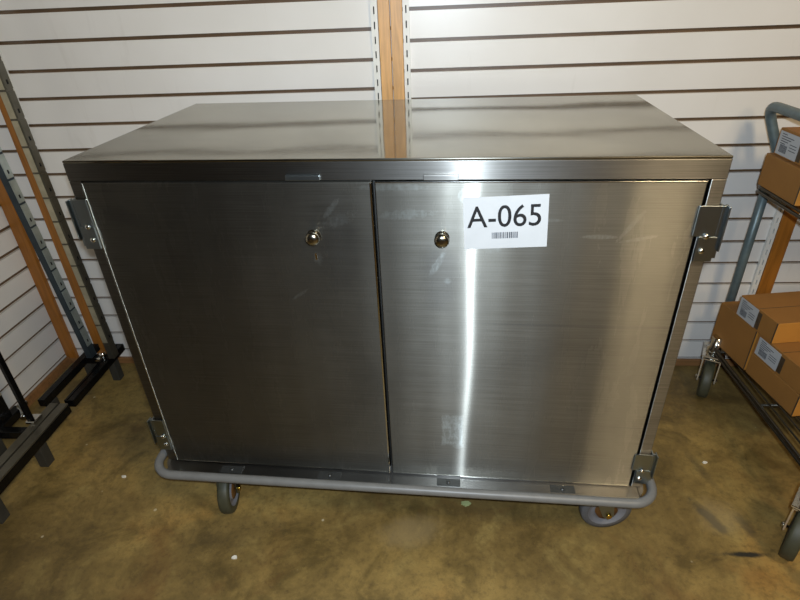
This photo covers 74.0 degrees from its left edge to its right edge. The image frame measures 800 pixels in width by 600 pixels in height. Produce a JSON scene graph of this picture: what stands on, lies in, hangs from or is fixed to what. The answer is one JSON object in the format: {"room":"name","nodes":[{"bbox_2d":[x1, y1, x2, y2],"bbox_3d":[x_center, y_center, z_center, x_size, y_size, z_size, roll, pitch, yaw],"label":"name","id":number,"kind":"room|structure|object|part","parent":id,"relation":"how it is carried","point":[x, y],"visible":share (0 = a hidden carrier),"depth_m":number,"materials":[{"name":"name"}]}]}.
{"room":"stockroom","nodes":[
{"label":"stockroom","id":0,"kind":"room"},
{"bbox_2d":[0,205,65,409],"bbox_3d":[-1.499,0.473,-0.775,0.026,2.500,5.202,0,30,4],"label":"wall","id":1,"kind":"structure","parent":0,"point":[31,347],"depth_m":1.84,"materials":[{"name":"white plastic"}]},
{"bbox_2d":[24,356,71,406],"bbox_3d":[-1.331,0.583,1.476,0.011,0.034,1.412,0,30,4],"label":"baseboard","id":2,"kind":"structure","parent":1,"relation":"attached to","point":[66,362],"depth_m":1.96,"materials":[{"name":"brown wood"}]},
{"bbox_2d":[0,363,799,599],"bbox_3d":[0.509,1.559,-0.255,3.950,0.050,5.232,0,30,4],"label":"floor","id":3,"kind":"structure","parent":0,"point":[75,528],"depth_m":1.38,"materials":[{"name":"concrete"}]},
{"bbox_2d":[0,352,71,523],"bbox_3d":[-1.194,-0.027,1.056,0.177,1.500,0.798,0,30,4],"label":"display rack","id":4,"kind":"object","parent":3,"relation":"on","point":[30,441],"visible":1,"depth_m":1.59,"materials":[{"name":"black metal"}]},
{"bbox_3d":[-1.243,0.543,1.377,0.030,0.027,0.770,0,30,4],"label":"rail","id":5,"kind":"part","parent":4,"relation":"part of","materials":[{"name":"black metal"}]},
{"bbox_2d":[25,414,41,423],"bbox_3d":[-1.125,0.365,1.631,0.030,0.009,0.038,0,30,4],"label":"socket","id":6,"kind":"object","parent":4,"relation":"attached to","point":[32,418],"depth_m":1.62,"materials":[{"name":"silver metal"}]},
{"bbox_3d":[-1.112,0.541,1.373,0.062,0.036,0.780,0,30,4],"label":"rail","id":7,"kind":"part","parent":4,"relation":"part of","materials":[{"name":"metal"}]},
{"bbox_2d":[0,56,124,406],"bbox_3d":[-1.144,-0.307,1.534,0.190,1.500,0.320,0,30,4],"label":"frame","id":8,"kind":"object","parent":3,"relation":"on","point":[95,365],"visible":0.97,"depth_m":1.73,"materials":[{"name":"black metal"}]},
{"bbox_3d":[-1.154,0.256,1.864,0.025,0.027,0.320,0,30,4],"label":"rail","id":9,"kind":"part","parent":8,"relation":"part of","materials":[{"name":"black metal"}]},
{"bbox_3d":[-1.060,0.254,1.857,0.033,0.029,0.320,0,30,4],"label":"rail","id":10,"kind":"part","parent":8,"relation":"part of","materials":[{"name":"black metal"}]},
{"bbox_2d":[62,95,732,526],"bbox_3d":[0.002,0.039,1.386,1.230,0.966,0.658,1,30,6],"label":"base cabinet","id":11,"kind":"object","parent":3,"relation":"on","point":[476,298],"visible":1,"depth_m":1.07,"materials":[{"name":"silver metal"}]},
{"bbox_3d":[-0.596,0.090,1.186,0.024,0.732,0.014,1,30,6],"label":"frame post","id":12,"kind":"part","parent":11,"relation":"part of","materials":[{"name":"metal"}]},
{"bbox_3d":[-0.309,0.094,1.158,0.549,0.726,0.027,1,30,6],"label":"door","id":13,"kind":"part","parent":11,"relation":"part of","materials":[{"name":"metal"}]},
{"bbox_3d":[-0.163,-0.115,0.989,0.028,0.028,0.022,1,30,6],"label":"knob","id":14,"kind":"part","parent":11,"relation":"part of","materials":[{"name":"silver metal"}]},
{"bbox_3d":[-0.027,0.092,1.139,1.117,0.732,0.002,1,30,6],"label":"shadow panel","id":15,"kind":"part","parent":11,"relation":"part of","materials":[{"name":"metal"}]},
{"bbox_3d":[0.076,-0.109,0.962,0.028,0.028,0.022,1,30,6],"label":"knob","id":16,"kind":"part","parent":11,"relation":"part of","materials":[{"name":"silver metal"}]},
{"bbox_3d":[0.245,0.106,1.096,0.554,0.726,0.027,1,30,6],"label":"door","id":17,"kind":"part","parent":11,"relation":"part of","materials":[{"name":"metal"}]},
{"bbox_3d":[0.537,0.115,1.059,0.024,0.732,0.014,1,30,6],"label":"frame post","id":18,"kind":"part","parent":11,"relation":"part of","materials":[{"name":"metal"}]},
{"bbox_2d":[461,501,470,506],"bbox_3d":[0.180,0.554,1.444,0.028,0.004,0.017,0,30,4],"label":"paper scrap","id":19,"kind":"object","parent":3,"relation":"on","point":[464,503],"visible":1,"depth_m":1.44,"materials":[{"name":"paper"}]},
{"bbox_2d":[695,102,799,561],"bbox_3d":[1.231,0.053,1.308,0.686,0.928,0.759,0,30,4],"label":"utility cart","id":20,"kind":"object","parent":3,"relation":"on","point":[712,353],"visible":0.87,"depth_m":1.46,"materials":[{"name":"blue paint"}]},
{"bbox_2d":[711,301,758,369],"bbox_3d":[1.147,0.100,1.640,0.251,0.139,0.172,-4,30,-3],"label":"cardboard box","id":21,"kind":"object","parent":20,"relation":"on","point":[739,338],"visible":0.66,"depth_m":1.62,"materials":[{"name":"brown cardboard"}]},
{"bbox_3d":[1.049,-0.122,1.624,0.026,0.596,0.026,0,30,4],"label":"post","id":22,"kind":"part","parent":20,"relation":"part of","materials":[{"name":"grey metal"}]},
{"bbox_2d":[710,339,799,465],"bbox_3d":[1.278,0.303,1.442,0.577,0.023,0.682,0,30,4],"label":"wire shelf","id":23,"kind":"object","parent":20,"relation":"attached to","point":[716,352],"depth_m":1.47,"materials":[{"name":"black metal"}]},
{"bbox_2d":[746,353,799,415],"bbox_3d":[1.208,0.221,1.495,0.341,0.070,0.197,-4,30,-3],"label":"cardboard box","id":24,"kind":"object","parent":20,"relation":"on","point":[779,390],"visible":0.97,"depth_m":1.47,"materials":[{"name":"brown cardboard"}]},
{"bbox_2d":[753,334,799,394],"bbox_3d":[1.205,0.161,1.460,0.341,0.070,0.197,-4,30,-3],"label":"cardboard box","id":25,"kind":"object","parent":24,"relation":"on","point":[783,359],"visible":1,"depth_m":1.45,"materials":[{"name":"brown paper"}]},
{"bbox_2d":[758,341,775,363],"bbox_3d":[1.032,0.151,1.490,0.001,0.044,0.069,-4,30,-3],"label":"print","id":26,"kind":"object","parent":25,"relation":"attached to","point":[761,351],"depth_m":1.50},
{"bbox_2d":[736,291,799,343],"bbox_3d":[1.199,0.041,1.530,0.361,0.067,0.160,-4,30,-3],"label":"cardboard box","id":27,"kind":"object","parent":25,"relation":"on","point":[775,316],"visible":1,"depth_m":1.50,"materials":[{"name":"brown cardboard"}]},
{"bbox_2d":[739,300,754,319],"bbox_3d":[1.016,0.035,1.553,0.001,0.046,0.061,-4,30,-3],"label":"print","id":28,"kind":"object","parent":27,"relation":"attached to","point":[743,300],"depth_m":1.56},
{"bbox_2d":[757,185,799,218],"bbox_3d":[1.258,-0.150,1.179,0.577,0.023,0.682,0,30,4],"label":"wire shelf","id":29,"kind":"object","parent":20,"relation":"attached to","point":[761,190],"depth_m":1.38,"materials":[{"name":"silver metal"}]},
{"bbox_2d":[758,153,799,205],"bbox_3d":[1.127,-0.314,1.357,0.301,0.087,0.175,0,30,4],"label":"cardboard box","id":30,"kind":"object","parent":20,"relation":"on","point":[779,175],"visible":1,"depth_m":1.36,"materials":[{"name":"brown cardboard"}]},
{"bbox_2d":[774,127,799,165],"bbox_3d":[1.121,-0.359,1.280,0.281,0.069,0.240,0,30,4],"label":"cardboard box","id":31,"kind":"object","parent":30,"relation":"on","point":[787,147],"visible":1,"depth_m":1.35,"materials":[{"name":"brown paper"}]},
{"bbox_2d":[778,133,796,153],"bbox_3d":[0.985,-0.393,1.349,0.001,0.046,0.069,0,30,4],"label":"print","id":32,"kind":"object","parent":31,"relation":"attached to","point":[787,142],"depth_m":1.35},
{"bbox_3d":[0.991,-0.281,1.143,0.076,0.168,0.733,0,30,4],"label":"handle frame","id":33,"kind":"part","parent":20,"relation":"part of","materials":[{"name":"blue paint"}]},
{"bbox_2d":[0,0,799,358],"bbox_3d":[0.613,-0.851,1.342,3.940,2.500,0.022,0,30,4],"label":"wall","id":34,"kind":"structure","parent":0,"point":[85,75],"depth_m":1.48,"materials":[{"name":"white laminate"}]},
{"bbox_2d":[0,50,37,148],"bbox_3d":[-1.161,-0.861,1.434,0.016,2.358,0.010,0,30,4],"label":"shelf standard","id":35,"kind":"object","parent":34,"relation":"attached to","point":[2,58],"visible":0.02,"depth_m":1.56,"materials":[{"name":"white metal"}]},
{"bbox_2d":[0,179,78,357],"bbox_3d":[-1.322,-0.846,1.453,0.041,2.474,0.016,0,30,4],"label":"trim","id":36,"kind":"structure","parent":34,"relation":"attached to","point":[23,241],"depth_m":1.88,"materials":[{"name":"orange wood"}]},
{"bbox_2d":[0,96,106,353],"bbox_3d":[-1.191,-0.847,1.444,0.044,2.474,0.016,0,30,4],"label":"trim","id":37,"kind":"structure","parent":34,"relation":"attached to","point":[95,337],"depth_m":1.81,"materials":[{"name":"orange wood"}]},
{"bbox_2d":[370,0,381,99],"bbox_3d":[-0.074,-0.865,1.360,0.018,2.358,0.010,0,30,4],"label":"shelf standard","id":38,"kind":"object","parent":34,"relation":"attached to","point":[373,3],"visible":0.19,"depth_m":1.46,"materials":[{"name":"white metal"}]},
{"bbox_2d":[377,0,404,99],"bbox_3d":[-0.030,-0.850,1.363,0.065,2.474,0.019,0,30,4],"label":"trim","id":39,"kind":"structure","parent":34,"relation":"attached to","point":[394,34],"depth_m":1.45,"materials":[{"name":"brown wood"}]},
{"bbox_2d":[70,356,736,365],"bbox_3d":[0.669,0.227,1.949,3.919,0.026,0.012,0,30,4],"label":"baseboard","id":40,"kind":"structure","parent":34,"relation":"attached to","point":[122,359],"depth_m":1.92,"materials":[{"name":"brown wood"}]},
{"bbox_2d":[402,0,410,98],"bbox_3d":[0.012,-0.865,1.355,0.016,2.358,0.010,0,30,4],"label":"shelf standard","id":41,"kind":"object","parent":34,"relation":"attached to","point":[406,28],"visible":0.25,"depth_m":1.45,"materials":[{"name":"white metal"}]},
{"bbox_2d":[747,201,785,294],"bbox_3d":[1.135,-0.869,1.278,0.018,2.358,0.010,0,30,4],"label":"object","id":42,"kind":"object","parent":34,"relation":"attached to","point":[779,211],"visible":0.43,"depth_m":1.69,"materials":[{"name":"white metal"}]},
{"bbox_2d":[755,205,799,293],"bbox_3d":[1.169,-0.855,1.283,0.045,2.474,0.016,0,30,4],"label":"trim","id":43,"kind":"structure","parent":34,"relation":"attached to","point":[787,223],"depth_m":1.68,"materials":[{"name":"orange wood"}]}
]}

